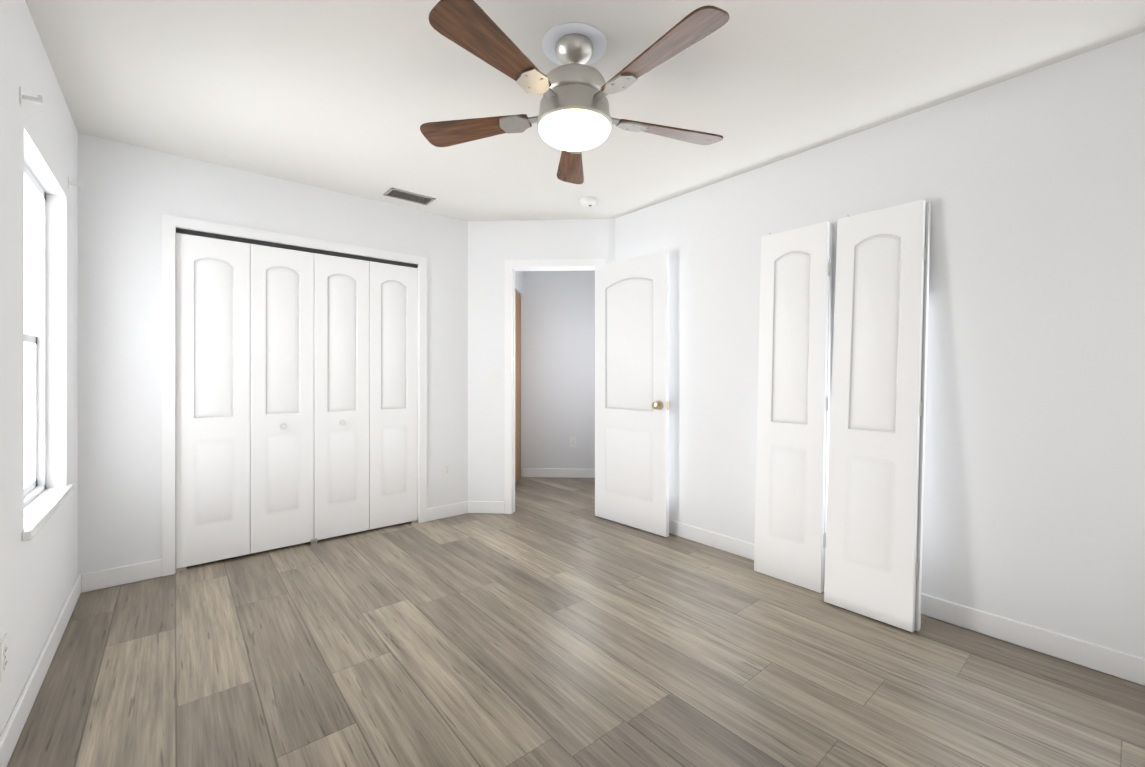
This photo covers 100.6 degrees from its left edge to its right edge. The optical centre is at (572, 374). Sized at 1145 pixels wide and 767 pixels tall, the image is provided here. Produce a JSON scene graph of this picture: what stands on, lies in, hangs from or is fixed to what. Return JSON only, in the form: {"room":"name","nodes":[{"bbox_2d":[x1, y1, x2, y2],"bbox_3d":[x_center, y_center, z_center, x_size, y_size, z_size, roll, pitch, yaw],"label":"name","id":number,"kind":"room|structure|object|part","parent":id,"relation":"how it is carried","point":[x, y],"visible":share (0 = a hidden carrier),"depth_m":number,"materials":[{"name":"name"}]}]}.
{"room":"empty bedroom","nodes":[
{"label":"empty bedroom","id":0,"kind":"room"},
{"bbox_2d":[0,0,77,735],"bbox_3d":[-1.264,-0.059,0.782,0.150,2.440,4.637,0,0,-40],"label":"wall","id":1,"kind":"structure","parent":0,"point":[38,573],"depth_m":1.73,"materials":[{"name":"white paint"}]},
{"bbox_2d":[0,633,7,682],"bbox_3d":[-1.686,0.841,1.409,0.009,0.116,0.070,0,0,-40],"label":"outlet","id":2,"kind":"object","parent":1,"relation":"attached to","point":[3,656],"visible":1,"depth_m":1.40,"materials":[{"name":"white plastic"}]},
{"bbox_2d":[19,87,42,107],"bbox_3d":[-1.812,-0.919,1.592,0.051,0.060,0.024,0,0,-40],"label":"curtain bracket","id":3,"kind":"object","parent":1,"relation":"attached to","point":[39,99],"depth_m":1.58,"materials":[{"name":"white metal"}]},
{"bbox_2d":[24,163,45,507],"bbox_3d":[-2.207,-0.149,1.867,0.070,1.380,0.830,0,0,-40],"label":"window","id":4,"kind":"structure","parent":1,"relation":"in","point":[34,340],"depth_m":2.15,"materials":[{"name":"white plastic"}]},
{"bbox_3d":[-2.212,-0.145,1.863,0.004,1.312,0.754,0,0,-40],"label":"glass","id":5,"kind":"part","parent":4,"relation":"part of","materials":[{"name":"white"}]},
{"bbox_2d":[0,574,80,766],"bbox_3d":[-1.202,1.111,0.835,0.013,0.100,4.397,0,0,-40],"label":"baseboard","id":6,"kind":"structure","parent":1,"relation":"attached to","point":[12,731],"depth_m":1.69,"materials":[{"name":"white paint"}]},
{"bbox_2d":[22,484,74,540],"bbox_3d":[-2.145,0.545,1.918,0.088,0.032,0.900,0,0,-40],"label":"window sill","id":7,"kind":"structure","parent":1,"relation":"attached to","point":[42,508],"depth_m":1.88,"materials":[{"name":"white wood"}]},
{"bbox_2d":[68,176,82,189],"bbox_3d":[-2.409,-0.919,2.304,0.051,0.060,0.024,0,0,-40],"label":"curtain bracket","id":8,"kind":"object","parent":1,"relation":"attached to","point":[80,184],"depth_m":2.29,"materials":[{"name":"white metal"}]},
{"bbox_2d":[78,133,467,574],"bbox_3d":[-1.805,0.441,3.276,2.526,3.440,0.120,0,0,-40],"label":"wall","id":9,"kind":"structure","parent":0,"point":[129,195],"depth_m":2.70,"materials":[{"name":"white paint"}]},
{"bbox_2d":[176,233,249,568],"bbox_3d":[-2.201,0.151,2.922,0.366,1.988,0.049,0,0,-40],"label":"bifold closet door","id":10,"kind":"structure","parent":9,"relation":"in","point":[212,399],"depth_m":2.90,"materials":[{"name":"paint"}]},
{"bbox_2d":[81,501,467,592],"bbox_3d":[-1.740,1.111,3.244,2.259,0.100,0.013,0,0,-40],"label":"baseboard","id":11,"kind":"structure","parent":9,"relation":"attached to","point":[107,578],"depth_m":2.65,"materials":[{"name":"white paint"}]},
{"bbox_2d":[250,244,313,553],"bbox_3d":[-1.916,0.151,3.145,0.361,1.988,0.072,0,0,-40],"label":"bifold closet door","id":12,"kind":"structure","parent":9,"relation":"in","point":[281,397],"depth_m":3.13,"materials":[{"name":"paint"}]},
{"bbox_2d":[162,214,426,575],"bbox_3d":[-1.791,0.122,3.280,1.576,2.078,0.132,0,0,-40],"label":"trim","id":13,"kind":"structure","parent":9,"relation":"attached to","point":[170,223],"depth_m":2.77,"materials":[{"name":"white paint"}]},
{"bbox_2d":[176,228,417,571],"bbox_3d":[-1.783,0.151,3.270,1.456,2.020,0.042,0,0,-40],"label":"trim","id":14,"kind":"structure","parent":9,"relation":"attached to","point":[238,239],"depth_m":3.17,"materials":[{"name":"grey"}]},
{"bbox_2d":[314,253,368,539],"bbox_3d":[-1.635,0.151,3.381,0.366,1.988,0.072,0,0,-40],"label":"bifold closet door","id":15,"kind":"structure","parent":9,"relation":"in","point":[341,395],"depth_m":3.37,"materials":[{"name":"paint"}]},
{"bbox_2d":[369,261,416,529],"bbox_3d":[-1.365,0.151,3.622,0.361,1.988,0.049,0,0,-40],"label":"bifold closet door","id":16,"kind":"structure","parent":9,"relation":"in","point":[392,394],"depth_m":3.60,"materials":[{"name":"paint"}]},
{"bbox_2d":[443,462,450,476],"bbox_3d":[-1.018,0.776,3.852,0.070,0.116,0.009,0,0,-40],"label":"outlet","id":17,"kind":"object","parent":9,"relation":"attached to","point":[447,469],"visible":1,"depth_m":3.85,"materials":[{"name":"white plastic"}]},
{"bbox_2d":[468,219,614,501],"bbox_3d":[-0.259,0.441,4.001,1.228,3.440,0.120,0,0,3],"label":"wall","id":18,"kind":"structure","parent":0,"point":[493,246],"depth_m":3.96,"materials":[{"name":"white paint"}]},
{"bbox_2d":[468,501,504,513],"bbox_3d":[-0.263,1.111,3.935,1.221,0.100,0.013,0,0,3],"label":"baseboard","id":19,"kind":"structure","parent":18,"relation":"attached to","point":[496,507],"depth_m":3.96,"materials":[{"name":"white paint"}]},
{"bbox_2d":[486,372,499,385],"bbox_3d":[-0.660,0.041,3.957,0.116,0.116,0.016,0,0,3],"label":"light switch","id":20,"kind":"object","parent":18,"relation":"attached to","point":[492,378],"visible":1,"depth_m":3.96,"materials":[{"name":"white plastic"}]},
{"bbox_2d":[505,259,604,513],"bbox_3d":[-0.143,0.107,3.994,0.836,2.108,0.144,0,0,3],"label":"door frame","id":21,"kind":"structure","parent":18,"relation":"attached to","point":[512,267],"depth_m":3.94,"materials":[{"name":"white paint"}]},
{"bbox_2d":[595,250,668,536],"bbox_3d":[0.432,0.138,3.631,0.155,2.030,0.716,0,0,-43],"label":"entry door","id":22,"kind":"structure","parent":18,"relation":"in","point":[631,392],"depth_m":3.58,"materials":[{"name":"paint"}]},
{"bbox_2d":[515,270,594,476],"bbox_3d":[-0.103,-0.059,4.968,2.096,2.440,2.157,0,0,-40],"label":"wall","id":23,"kind":"structure","parent":0,"point":[557,360],"depth_m":5.34,"materials":[{"name":"white paint"}]},
{"bbox_2d":[515,291,520,483],"bbox_3d":[-0.605,0.136,5.053,0.064,2.050,0.580,0,0,3],"label":"door frame","id":24,"kind":"structure","parent":23,"relation":"attached to","point":[517,386],"depth_m":5.12,"materials":[{"name":"brown wood"}]},
{"bbox_2d":[523,468,594,477],"bbox_3d":[-0.070,1.111,5.326,0.718,0.100,0.679,0,0,-40],"label":"baseboard","id":25,"kind":"structure","parent":23,"relation":"attached to","point":[558,473],"depth_m":5.12,"materials":[{"name":"white paint"}]},
{"bbox_2d":[570,437,575,446],"bbox_3d":[0.005,0.761,5.323,0.070,0.116,0.009,0,0,3],"label":"outlet","id":26,"kind":"object","parent":23,"relation":"attached to","point":[572,441],"visible":1,"depth_m":5.32,"materials":[{"name":"white plastic"}]},
{"bbox_2d":[7,477,1144,766],"bbox_3d":[0.032,1.191,2.771,6.000,0.060,7.200,0,0,-40],"label":"floor","id":27,"kind":"structure","parent":0,"point":[549,621],"depth_m":1.86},
{"bbox_2d":[754,221,832,592],"bbox_3d":[1.252,0.160,2.702,0.088,2.001,0.384,3,-2,-40],"label":"bifold door","id":28,"kind":"structure","parent":27,"relation":"on","point":[792,449],"depth_m":2.66,"materials":[{"name":"paint"}]},
{"bbox_2d":[824,199,930,631],"bbox_3d":[1.496,0.161,2.342,0.088,2.001,0.390,7,-4,-40],"label":"bifold door","id":29,"kind":"structure","parent":27,"relation":"on","point":[874,541],"depth_m":2.29,"materials":[{"name":"paint"}]},
{"bbox_2d":[25,0,1144,220],"bbox_3d":[0.032,-1.319,2.772,6.000,0.080,7.200,0,0,-40],"label":"ceiling","id":30,"kind":"structure","parent":0,"point":[350,97],"depth_m":2.07,"materials":[{"name":"white paint"}]},
{"bbox_2d":[383,187,435,205],"bbox_3d":[-1.171,-1.274,3.420,0.320,0.010,0.170,0,0,-40],"label":"ceiling vent","id":31,"kind":"object","parent":30,"relation":"in","point":[408,196],"visible":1,"depth_m":3.41,"materials":[{"name":"grey metal"}]},
{"bbox_2d":[420,0,728,183],"bbox_3d":[0.032,-1.087,1.812,1.283,0.382,1.239,0,0,-40],"label":"fan","id":32,"kind":"object","parent":30,"relation":"hanging from","point":[573,119],"visible":1,"depth_m":1.74,"materials":[{"name":"brown wood"}]},
{"bbox_3d":[-0.402,-1.016,1.970,0.477,0.008,0.144,0,-12,16],"label":"blade","id":33,"kind":"part","parent":32,"relation":"part of","materials":[{"name":"brown wood"}]},
{"bbox_3d":[-0.233,-1.016,1.498,0.144,0.008,0.477,-14,-8,33],"label":"blade","id":34,"kind":"part","parent":32,"relation":"part of","materials":[{"name":"brown wood"}]},
{"bbox_3d":[-0.006,-1.016,2.277,0.144,0.008,0.477,12,0,-2],"label":"blade","id":35,"kind":"part","parent":32,"relation":"part of","materials":[{"name":"brown wood"}]},
{"bbox_3d":[0.269,-1.016,1.514,0.144,0.008,0.477,-15,9,-37],"label":"blade","id":36,"kind":"part","parent":32,"relation":"part of","materials":[{"name":"brown wood"}]},
{"bbox_3d":[0.409,-1.016,1.995,0.477,0.008,0.144,0,12,-20],"label":"blade","id":37,"kind":"part","parent":32,"relation":"part of","materials":[{"name":"brown wood"}]},
{"bbox_2d":[580,197,596,206],"bbox_3d":[0.115,-1.260,3.489,0.128,0.038,0.128,0,0,-40],"label":"smoke detector","id":38,"kind":"object","parent":30,"relation":"attached to","point":[588,201],"visible":1,"depth_m":3.45,"materials":[{"name":"white plastic"}]},
{"bbox_2d":[615,32,1144,657],"bbox_3d":[1.545,-0.059,2.574,0.120,2.440,3.774,0,0,-40],"label":"wall","id":39,"kind":"structure","parent":0,"point":[1029,186],"depth_m":2.09,"materials":[{"name":"white paint"}]},
{"bbox_2d":[669,519,1144,685],"bbox_3d":[1.488,1.111,2.538,0.013,0.100,3.550,0,0,-40],"label":"baseboard","id":40,"kind":"structure","parent":39,"relation":"attached to","point":[1119,664],"depth_m":2.04,"materials":[{"name":"white paint"}]}
]}

